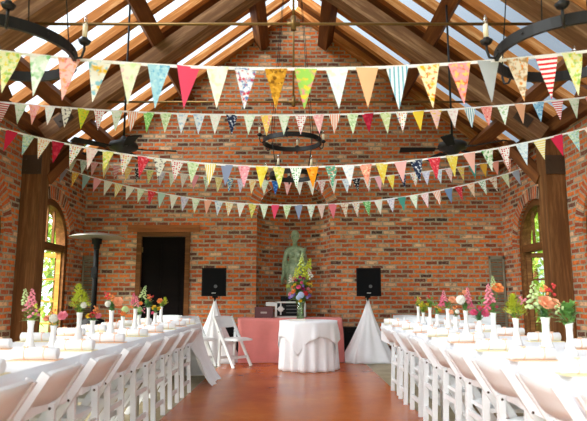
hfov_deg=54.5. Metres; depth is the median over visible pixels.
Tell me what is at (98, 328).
roll
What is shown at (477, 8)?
rafter
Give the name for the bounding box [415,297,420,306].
posy
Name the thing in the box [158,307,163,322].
bud vase
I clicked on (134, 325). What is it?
bud vase
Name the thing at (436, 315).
bud vase
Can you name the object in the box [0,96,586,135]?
garland
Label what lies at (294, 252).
statue
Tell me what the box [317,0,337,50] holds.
purlin
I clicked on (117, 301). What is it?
posy
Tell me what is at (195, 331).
folding chair
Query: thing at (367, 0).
board
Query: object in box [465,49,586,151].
purlin
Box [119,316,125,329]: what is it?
bud vase
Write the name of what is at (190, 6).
rafter
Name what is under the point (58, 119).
trim
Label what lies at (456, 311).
posy
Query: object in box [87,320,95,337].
bud vase
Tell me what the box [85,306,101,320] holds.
posy
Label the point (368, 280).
loudspeaker
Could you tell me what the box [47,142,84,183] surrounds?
knee brace
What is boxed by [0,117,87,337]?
wall
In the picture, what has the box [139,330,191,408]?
folding chair
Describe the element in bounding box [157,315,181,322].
folding chair
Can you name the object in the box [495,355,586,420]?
tablecloth
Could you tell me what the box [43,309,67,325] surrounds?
posy
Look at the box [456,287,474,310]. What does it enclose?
posy
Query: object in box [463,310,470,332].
bud vase
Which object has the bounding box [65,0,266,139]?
rafter
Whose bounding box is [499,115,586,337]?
wall
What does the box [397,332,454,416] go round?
folding chair
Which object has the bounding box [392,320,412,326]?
roll
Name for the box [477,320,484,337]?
bud vase
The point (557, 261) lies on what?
timber post
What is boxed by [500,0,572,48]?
rafter
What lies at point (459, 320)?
roll
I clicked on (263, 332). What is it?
tablecloth
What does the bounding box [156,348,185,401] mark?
banquet table
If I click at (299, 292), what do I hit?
flower bouquet
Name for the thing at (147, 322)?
bud vase
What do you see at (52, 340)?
bud vase
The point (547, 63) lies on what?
garland
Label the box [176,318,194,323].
roll
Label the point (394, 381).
folding chair
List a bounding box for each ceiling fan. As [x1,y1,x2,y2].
[69,4,176,161]
[399,5,506,161]
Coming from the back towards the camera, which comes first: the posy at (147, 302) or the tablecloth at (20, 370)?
the posy at (147, 302)
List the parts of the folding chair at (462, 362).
leg, rail, leg, seat frame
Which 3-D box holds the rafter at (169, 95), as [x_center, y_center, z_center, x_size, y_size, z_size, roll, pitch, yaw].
[-2.199,-2.386,11.090,4.358,3.335,0.200,0,-9,0]
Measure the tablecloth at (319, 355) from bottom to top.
0.745 m
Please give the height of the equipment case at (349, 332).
0.580 m
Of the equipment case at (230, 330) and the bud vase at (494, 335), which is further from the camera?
the equipment case at (230, 330)
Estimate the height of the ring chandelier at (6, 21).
2.274 m
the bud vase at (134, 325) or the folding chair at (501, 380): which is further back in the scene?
the bud vase at (134, 325)
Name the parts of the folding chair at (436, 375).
leg, rail, leg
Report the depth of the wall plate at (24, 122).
8.29 m
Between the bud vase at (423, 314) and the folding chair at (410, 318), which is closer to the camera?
the bud vase at (423, 314)
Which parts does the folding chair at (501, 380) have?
leg, leg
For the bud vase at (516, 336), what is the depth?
4.18 m
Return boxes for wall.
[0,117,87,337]
[82,17,504,354]
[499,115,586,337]
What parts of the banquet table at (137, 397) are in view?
leg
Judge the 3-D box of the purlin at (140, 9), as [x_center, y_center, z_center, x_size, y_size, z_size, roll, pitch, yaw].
[-2.088,-3.188,4.890,0.304,0.312,12.700,0,-9,0]
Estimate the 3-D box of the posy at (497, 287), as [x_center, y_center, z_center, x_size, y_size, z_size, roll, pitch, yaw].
[1.615,0.738,4.608,0.156,0.422,0.138,-8,-12,44]
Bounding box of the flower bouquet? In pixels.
[286,254,313,316]
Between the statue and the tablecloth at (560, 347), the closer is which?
the tablecloth at (560, 347)
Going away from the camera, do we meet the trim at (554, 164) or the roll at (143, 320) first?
the roll at (143, 320)
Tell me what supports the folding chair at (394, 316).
on the floor
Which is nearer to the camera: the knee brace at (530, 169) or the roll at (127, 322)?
the roll at (127, 322)
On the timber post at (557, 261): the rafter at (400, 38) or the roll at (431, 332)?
the rafter at (400, 38)
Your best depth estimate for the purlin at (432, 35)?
8.25 m
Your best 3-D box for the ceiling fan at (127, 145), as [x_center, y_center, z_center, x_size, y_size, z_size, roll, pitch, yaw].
[-2.128,-1.824,7.383,1.281,2.267,1.284,0,-9,0]
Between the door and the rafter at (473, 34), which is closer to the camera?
the rafter at (473, 34)
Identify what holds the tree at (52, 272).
on the ground
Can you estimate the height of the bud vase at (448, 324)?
0.225 m
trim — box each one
[0,173,11,233]
[21,155,41,173]
[48,186,74,248]
[53,113,73,127]
[128,225,199,231]
[246,174,340,216]
[512,186,538,248]
[513,111,533,127]
[545,155,565,173]
[575,173,586,233]
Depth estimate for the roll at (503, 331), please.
5.23 m
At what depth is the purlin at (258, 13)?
10.40 m
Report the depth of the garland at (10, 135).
6.45 m
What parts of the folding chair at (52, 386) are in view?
leg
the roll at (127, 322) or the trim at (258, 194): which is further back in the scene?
the trim at (258, 194)
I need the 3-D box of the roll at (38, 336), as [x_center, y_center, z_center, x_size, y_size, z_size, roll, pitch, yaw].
[-2.050,1.003,4.543,0.270,0.079,0.125,0,-9,3]
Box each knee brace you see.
[0,85,12,101]
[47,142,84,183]
[503,140,539,183]
[574,85,586,105]
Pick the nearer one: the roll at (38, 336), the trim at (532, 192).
the roll at (38, 336)
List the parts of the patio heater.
burner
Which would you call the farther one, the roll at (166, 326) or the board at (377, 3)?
the board at (377, 3)
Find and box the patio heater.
[69,232,124,324]
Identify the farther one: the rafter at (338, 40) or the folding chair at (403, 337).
the rafter at (338, 40)
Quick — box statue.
[281,230,307,300]
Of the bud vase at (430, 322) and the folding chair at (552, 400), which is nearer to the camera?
the folding chair at (552, 400)
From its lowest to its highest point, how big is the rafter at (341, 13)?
3.335 m
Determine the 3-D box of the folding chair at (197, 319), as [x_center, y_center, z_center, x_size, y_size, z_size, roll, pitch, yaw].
[-1.576,2.145,9.333,0.565,0.817,0.442,-7,-11,37]
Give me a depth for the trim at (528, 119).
8.38 m
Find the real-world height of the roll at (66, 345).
0.079 m
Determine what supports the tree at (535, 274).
on the ground
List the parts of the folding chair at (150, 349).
leg, seat frame, rail, leg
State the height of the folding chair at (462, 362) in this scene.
0.778 m
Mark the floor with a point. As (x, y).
(258, 391)
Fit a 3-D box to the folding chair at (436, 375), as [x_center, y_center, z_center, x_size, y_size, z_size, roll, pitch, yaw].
[1.302,1.491,4.952,0.565,0.778,0.442,0,-9,1]
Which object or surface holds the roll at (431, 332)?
on the tablecloth at (560, 347)
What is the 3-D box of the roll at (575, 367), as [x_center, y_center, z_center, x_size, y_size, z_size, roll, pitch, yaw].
[1.335,0.702,2.576,0.270,0.079,0.125,0,-9,-1]
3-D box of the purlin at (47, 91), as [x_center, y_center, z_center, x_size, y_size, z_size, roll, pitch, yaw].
[-3.442,-2.166,4.733,0.316,0.328,12.700,0,-9,0]
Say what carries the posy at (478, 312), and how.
in the bud vase at (479, 322)
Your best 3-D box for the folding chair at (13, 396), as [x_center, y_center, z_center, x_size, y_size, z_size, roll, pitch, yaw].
[-1.368,1.069,2.203,0.565,0.778,0.442,0,-9,0]
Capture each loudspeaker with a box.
[201,268,226,295]
[356,268,380,295]
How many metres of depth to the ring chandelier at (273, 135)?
8.78 m
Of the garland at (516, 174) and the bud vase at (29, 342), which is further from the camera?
the garland at (516, 174)
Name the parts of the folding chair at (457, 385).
leg, rail, leg, seat frame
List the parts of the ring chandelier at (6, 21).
arm, arm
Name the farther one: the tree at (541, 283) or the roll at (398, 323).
the tree at (541, 283)
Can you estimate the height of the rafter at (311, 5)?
3.335 m
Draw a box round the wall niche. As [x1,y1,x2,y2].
[256,182,330,316]
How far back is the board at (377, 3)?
9.11 m
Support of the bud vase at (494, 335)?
on the tablecloth at (560, 347)
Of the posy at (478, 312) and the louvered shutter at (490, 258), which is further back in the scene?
the louvered shutter at (490, 258)
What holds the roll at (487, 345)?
on the tablecloth at (560, 347)
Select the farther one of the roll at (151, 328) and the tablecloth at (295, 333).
the tablecloth at (295, 333)
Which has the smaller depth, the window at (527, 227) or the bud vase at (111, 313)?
the bud vase at (111, 313)
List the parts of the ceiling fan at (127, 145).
blade, blade, motor, down rod, blade, blade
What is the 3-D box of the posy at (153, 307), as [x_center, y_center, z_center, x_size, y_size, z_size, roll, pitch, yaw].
[-1.822,1.345,7.545,0.130,0.181,0.103,-3,-9,19]
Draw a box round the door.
[134,232,190,321]
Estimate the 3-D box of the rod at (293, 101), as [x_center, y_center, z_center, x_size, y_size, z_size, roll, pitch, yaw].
[0.000,-2.669,8.746,5.900,2.230,0.057,0,-9,0]
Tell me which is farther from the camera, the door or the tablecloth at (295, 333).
the door
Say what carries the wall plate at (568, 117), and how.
attached to the wall at (575, 160)
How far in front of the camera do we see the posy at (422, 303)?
7.64 m
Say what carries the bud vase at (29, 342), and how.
on the tablecloth at (103, 348)
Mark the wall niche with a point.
(273, 235)
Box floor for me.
[78,362,523,420]
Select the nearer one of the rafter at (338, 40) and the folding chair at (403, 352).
the folding chair at (403, 352)
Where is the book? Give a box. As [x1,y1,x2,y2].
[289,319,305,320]
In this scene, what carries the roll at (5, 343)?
on the tablecloth at (103, 348)
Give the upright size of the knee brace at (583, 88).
0.888 m
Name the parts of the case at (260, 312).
lid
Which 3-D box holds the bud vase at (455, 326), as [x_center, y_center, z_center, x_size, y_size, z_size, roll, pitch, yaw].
[1.690,1.182,5.939,0.080,0.150,0.080,-4,-10,25]
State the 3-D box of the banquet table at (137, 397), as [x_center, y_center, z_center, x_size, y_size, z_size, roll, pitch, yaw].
[-1.750,1.433,4.555,0.860,0.750,2.250,0,-9,0]
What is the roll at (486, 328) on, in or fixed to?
on the tablecloth at (398, 329)
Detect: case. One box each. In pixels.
[226,327,237,351]
[255,307,272,317]
[343,327,356,351]
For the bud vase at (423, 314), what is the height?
0.150 m
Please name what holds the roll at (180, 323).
on the tablecloth at (201, 364)
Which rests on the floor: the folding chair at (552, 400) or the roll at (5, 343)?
the folding chair at (552, 400)
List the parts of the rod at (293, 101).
rod, king rod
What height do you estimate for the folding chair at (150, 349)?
0.778 m
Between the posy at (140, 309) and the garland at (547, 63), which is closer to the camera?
the garland at (547, 63)
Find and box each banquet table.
[76,368,139,416]
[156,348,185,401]
[440,388,442,418]
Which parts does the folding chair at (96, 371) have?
seat frame, leg, leg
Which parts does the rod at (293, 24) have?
rod, king rod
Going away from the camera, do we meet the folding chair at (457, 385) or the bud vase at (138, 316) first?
the folding chair at (457, 385)
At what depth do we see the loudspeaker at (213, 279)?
9.92 m
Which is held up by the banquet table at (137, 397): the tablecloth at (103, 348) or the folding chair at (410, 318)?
the tablecloth at (103, 348)
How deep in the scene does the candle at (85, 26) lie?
3.71 m
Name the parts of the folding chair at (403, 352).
leg, leg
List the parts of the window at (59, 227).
frame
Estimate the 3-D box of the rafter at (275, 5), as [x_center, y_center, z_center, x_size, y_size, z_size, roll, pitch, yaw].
[-2.199,-2.474,10.517,4.358,3.335,0.130,0,-9,0]
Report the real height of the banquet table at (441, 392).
0.750 m
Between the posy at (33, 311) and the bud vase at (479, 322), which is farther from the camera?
the bud vase at (479, 322)
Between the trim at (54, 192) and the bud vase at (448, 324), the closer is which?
the bud vase at (448, 324)
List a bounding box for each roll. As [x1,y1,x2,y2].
[0,337,12,349]
[0,359,10,375]
[6,346,63,360]
[16,332,50,341]
[55,338,97,351]
[56,327,85,335]
[81,324,106,331]
[91,332,125,342]
[101,322,120,328]
[118,319,132,325]
[119,328,147,336]
[137,325,162,332]
[141,318,151,323]
[152,322,175,329]
[165,320,185,326]
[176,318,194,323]
[384,318,402,323]
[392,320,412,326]
[402,322,424,329]
[413,324,438,332]
[427,328,455,336]
[432,318,445,323]
[442,319,463,325]
[448,332,482,342]
[459,322,477,328]
[473,338,516,351]
[474,324,500,331]
[497,327,526,335]
[505,346,558,360]
[525,331,563,341]
[553,357,586,376]
[573,337,586,349]
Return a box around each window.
[40,199,67,334]
[519,199,543,334]
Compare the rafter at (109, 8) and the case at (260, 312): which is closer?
the rafter at (109, 8)
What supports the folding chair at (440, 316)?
on the floor
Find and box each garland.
[0,50,586,108]
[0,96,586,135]
[0,127,586,188]
[60,169,531,218]
[69,159,520,195]
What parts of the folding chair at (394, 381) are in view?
leg, leg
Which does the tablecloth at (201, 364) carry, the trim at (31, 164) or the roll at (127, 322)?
the roll at (127, 322)
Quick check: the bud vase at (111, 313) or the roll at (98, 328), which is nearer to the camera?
the bud vase at (111, 313)
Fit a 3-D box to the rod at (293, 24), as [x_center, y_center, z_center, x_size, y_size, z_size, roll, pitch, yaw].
[0.000,-3.044,6.305,5.900,2.230,0.057,0,-9,0]
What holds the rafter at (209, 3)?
attached to the ceiling
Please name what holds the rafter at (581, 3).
attached to the ceiling
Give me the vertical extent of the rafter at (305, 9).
3.249 m
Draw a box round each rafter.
[0,0,16,10]
[0,0,84,50]
[0,0,127,85]
[9,0,174,102]
[14,0,86,48]
[27,0,209,119]
[38,0,260,141]
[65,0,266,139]
[79,0,290,145]
[83,5,291,151]
[295,6,499,156]
[296,0,510,145]
[320,0,521,139]
[326,0,548,143]
[377,0,556,119]
[412,0,574,106]
[459,0,586,84]
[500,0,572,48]
[502,0,586,56]
[570,0,586,9]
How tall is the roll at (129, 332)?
0.079 m
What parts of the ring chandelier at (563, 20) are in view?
arm, arm, arm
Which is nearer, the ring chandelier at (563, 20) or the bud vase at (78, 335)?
the ring chandelier at (563, 20)
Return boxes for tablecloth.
[0,332,163,394]
[0,355,79,420]
[106,323,220,385]
[237,317,344,362]
[278,319,339,355]
[278,337,339,372]
[381,323,475,356]
[416,332,586,388]
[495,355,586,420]
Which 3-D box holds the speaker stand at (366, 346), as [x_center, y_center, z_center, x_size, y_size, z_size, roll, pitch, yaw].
[1.299,2.071,9.976,1.073,1.126,0.651,0,-9,0]
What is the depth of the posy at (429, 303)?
7.23 m
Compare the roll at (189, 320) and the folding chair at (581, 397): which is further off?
the roll at (189, 320)
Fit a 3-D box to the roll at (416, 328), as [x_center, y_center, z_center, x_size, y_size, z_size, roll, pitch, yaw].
[1.335,1.185,5.729,0.270,0.079,0.125,0,-9,-1]
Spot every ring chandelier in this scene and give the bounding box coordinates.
[0,0,90,81]
[257,0,325,183]
[480,0,586,84]
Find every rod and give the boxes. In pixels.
[35,0,534,30]
[107,31,479,106]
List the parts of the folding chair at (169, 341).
leg, rail, leg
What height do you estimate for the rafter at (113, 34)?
3.335 m
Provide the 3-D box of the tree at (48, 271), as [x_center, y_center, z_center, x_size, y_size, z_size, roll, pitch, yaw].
[-5.893,0.756,12.660,3.282,4.796,3.372,1,-9,-7]
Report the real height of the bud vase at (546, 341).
0.215 m
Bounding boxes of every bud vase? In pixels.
[24,320,34,346]
[47,325,57,346]
[73,312,82,339]
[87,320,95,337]
[107,310,114,332]
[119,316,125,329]
[131,309,137,327]
[137,315,140,324]
[145,307,150,324]
[152,313,156,322]
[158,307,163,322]
[416,307,420,322]
[421,312,426,323]
[427,307,433,324]
[435,314,440,326]
[445,309,451,328]
[453,317,459,330]
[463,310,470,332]
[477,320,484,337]
[490,313,499,339]
[512,318,522,345]
[540,317,554,347]
[564,323,577,355]
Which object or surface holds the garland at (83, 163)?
attached to the wall at (11, 158)
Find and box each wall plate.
[4,100,94,169]
[493,101,586,169]
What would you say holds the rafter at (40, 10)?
on the timber post
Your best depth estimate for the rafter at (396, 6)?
8.73 m
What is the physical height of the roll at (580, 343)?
0.079 m
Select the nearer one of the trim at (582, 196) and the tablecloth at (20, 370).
the tablecloth at (20, 370)
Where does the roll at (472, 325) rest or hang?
on the tablecloth at (398, 329)
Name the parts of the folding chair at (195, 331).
leg, leg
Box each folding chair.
[0,377,37,420]
[14,361,83,420]
[29,351,121,420]
[78,343,142,420]
[99,337,164,420]
[114,333,179,420]
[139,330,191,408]
[149,327,201,397]
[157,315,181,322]
[177,316,216,365]
[213,316,251,367]
[380,326,417,395]
[386,328,439,405]
[393,315,416,318]
[395,316,427,367]
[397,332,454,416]
[408,335,474,420]
[425,340,481,420]
[435,315,460,319]
[444,347,523,420]
[468,315,490,324]
[471,356,544,420]
[514,369,586,420]
[574,389,586,414]
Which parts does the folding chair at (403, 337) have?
leg, rail, leg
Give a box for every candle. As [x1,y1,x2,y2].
[82,23,87,36]
[483,23,488,37]
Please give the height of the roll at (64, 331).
0.079 m
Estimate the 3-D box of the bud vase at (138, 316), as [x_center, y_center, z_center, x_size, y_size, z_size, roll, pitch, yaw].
[-1.790,1.284,6.602,0.080,0.150,0.080,-8,-12,44]
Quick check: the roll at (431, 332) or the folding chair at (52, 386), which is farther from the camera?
the roll at (431, 332)
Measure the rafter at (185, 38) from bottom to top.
3.128 m
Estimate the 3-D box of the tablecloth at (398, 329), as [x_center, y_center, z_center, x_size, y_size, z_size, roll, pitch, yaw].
[1.679,1.520,6.854,0.940,0.239,2.327,0,-9,0]
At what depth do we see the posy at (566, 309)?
3.43 m
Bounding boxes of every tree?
[40,139,86,331]
[40,212,55,326]
[531,212,545,325]
[531,224,544,331]
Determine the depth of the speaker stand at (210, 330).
9.84 m
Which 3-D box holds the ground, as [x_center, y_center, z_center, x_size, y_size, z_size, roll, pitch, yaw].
[0.000,2.458,7.211,60.000,0.230,65.000,0,-9,0]
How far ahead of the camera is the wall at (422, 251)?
10.85 m
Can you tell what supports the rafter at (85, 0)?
attached to the ceiling
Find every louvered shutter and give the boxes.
[80,256,92,319]
[488,256,507,327]
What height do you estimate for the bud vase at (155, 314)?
0.150 m
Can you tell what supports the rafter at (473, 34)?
attached to the ceiling
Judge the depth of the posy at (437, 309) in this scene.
6.86 m
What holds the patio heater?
on the floor
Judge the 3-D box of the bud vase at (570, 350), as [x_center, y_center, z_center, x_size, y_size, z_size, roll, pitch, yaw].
[1.660,0.773,3.422,0.080,0.195,0.080,-5,-10,29]
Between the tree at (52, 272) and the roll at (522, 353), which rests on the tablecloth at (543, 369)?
the roll at (522, 353)
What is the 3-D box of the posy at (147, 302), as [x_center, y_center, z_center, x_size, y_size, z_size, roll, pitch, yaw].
[-1.853,1.213,7.269,0.147,0.290,0.138,5,-10,-31]
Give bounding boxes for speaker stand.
[202,296,237,363]
[344,296,390,363]
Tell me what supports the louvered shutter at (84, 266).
attached to the wall at (422, 251)
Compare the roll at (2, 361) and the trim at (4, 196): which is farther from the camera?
the trim at (4, 196)
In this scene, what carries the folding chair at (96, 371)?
on the floor
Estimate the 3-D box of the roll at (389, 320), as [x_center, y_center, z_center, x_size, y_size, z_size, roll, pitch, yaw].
[1.335,1.474,7.607,0.270,0.079,0.125,0,-9,0]
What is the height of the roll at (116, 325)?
0.079 m
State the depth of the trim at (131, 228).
10.73 m
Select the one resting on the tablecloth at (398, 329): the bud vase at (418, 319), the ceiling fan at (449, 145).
the bud vase at (418, 319)
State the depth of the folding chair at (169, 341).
5.23 m
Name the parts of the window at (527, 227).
frame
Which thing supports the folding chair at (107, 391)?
on the floor
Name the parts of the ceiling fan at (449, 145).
blade, blade, blade, down rod, motor, blade, blade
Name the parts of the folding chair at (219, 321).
leg, leg, seat frame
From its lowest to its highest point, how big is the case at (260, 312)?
0.185 m
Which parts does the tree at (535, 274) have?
crown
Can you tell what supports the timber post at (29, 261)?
on the floor
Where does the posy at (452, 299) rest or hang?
in the bud vase at (448, 324)
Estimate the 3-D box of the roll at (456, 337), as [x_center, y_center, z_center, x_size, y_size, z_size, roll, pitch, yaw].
[1.335,0.985,4.424,0.270,0.079,0.125,0,-9,3]
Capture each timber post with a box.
[10,137,51,341]
[536,137,576,341]
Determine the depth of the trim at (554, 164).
8.29 m
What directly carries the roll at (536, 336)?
on the tablecloth at (560, 347)
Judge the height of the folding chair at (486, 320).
0.817 m
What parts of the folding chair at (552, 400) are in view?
leg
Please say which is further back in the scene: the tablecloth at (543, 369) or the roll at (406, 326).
the roll at (406, 326)
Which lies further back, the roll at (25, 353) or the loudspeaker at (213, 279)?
the loudspeaker at (213, 279)
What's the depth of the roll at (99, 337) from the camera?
4.40 m
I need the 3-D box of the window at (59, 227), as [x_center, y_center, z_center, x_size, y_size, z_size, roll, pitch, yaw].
[-4.329,1.144,9.233,0.678,2.700,1.480,0,-9,0]
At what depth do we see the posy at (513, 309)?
4.20 m
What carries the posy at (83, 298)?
in the bud vase at (78, 335)
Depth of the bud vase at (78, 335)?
4.63 m
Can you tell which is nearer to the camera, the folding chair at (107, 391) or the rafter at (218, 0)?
the folding chair at (107, 391)
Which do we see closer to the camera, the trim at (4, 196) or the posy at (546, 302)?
the posy at (546, 302)
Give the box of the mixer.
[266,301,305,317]
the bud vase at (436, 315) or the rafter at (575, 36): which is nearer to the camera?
the rafter at (575, 36)
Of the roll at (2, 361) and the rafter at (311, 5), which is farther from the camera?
the rafter at (311, 5)
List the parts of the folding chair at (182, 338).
leg, leg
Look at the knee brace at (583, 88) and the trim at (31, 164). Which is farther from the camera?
the trim at (31, 164)
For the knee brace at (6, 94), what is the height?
0.888 m
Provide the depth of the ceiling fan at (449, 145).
7.18 m
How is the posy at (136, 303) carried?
in the bud vase at (134, 325)
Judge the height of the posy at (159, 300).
0.259 m
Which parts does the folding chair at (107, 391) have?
seat frame, leg, rail, leg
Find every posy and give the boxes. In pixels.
[21,288,44,320]
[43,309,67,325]
[68,284,90,312]
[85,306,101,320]
[104,291,123,310]
[118,306,128,316]
[130,286,146,308]
[137,307,144,314]
[143,294,153,307]
[151,305,160,313]
[157,297,168,306]
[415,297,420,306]
[419,301,427,312]
[426,294,432,307]
[433,302,441,313]
[438,290,457,308]
[449,306,458,316]
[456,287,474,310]
[469,296,488,320]
[483,276,503,312]
[502,293,526,318]
[525,281,560,317]
[553,299,583,324]
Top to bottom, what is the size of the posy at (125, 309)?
0.192 m
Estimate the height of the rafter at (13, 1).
3.335 m
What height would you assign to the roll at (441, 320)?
0.079 m
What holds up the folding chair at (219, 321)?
on the floor
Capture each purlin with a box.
[11,49,117,155]
[126,0,194,103]
[249,0,269,50]
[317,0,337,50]
[392,0,460,100]
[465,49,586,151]
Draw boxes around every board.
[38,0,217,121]
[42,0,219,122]
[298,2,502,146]
[367,0,544,122]
[369,0,548,121]
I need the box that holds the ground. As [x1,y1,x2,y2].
[39,316,48,331]
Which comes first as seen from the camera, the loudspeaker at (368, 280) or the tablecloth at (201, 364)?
the tablecloth at (201, 364)

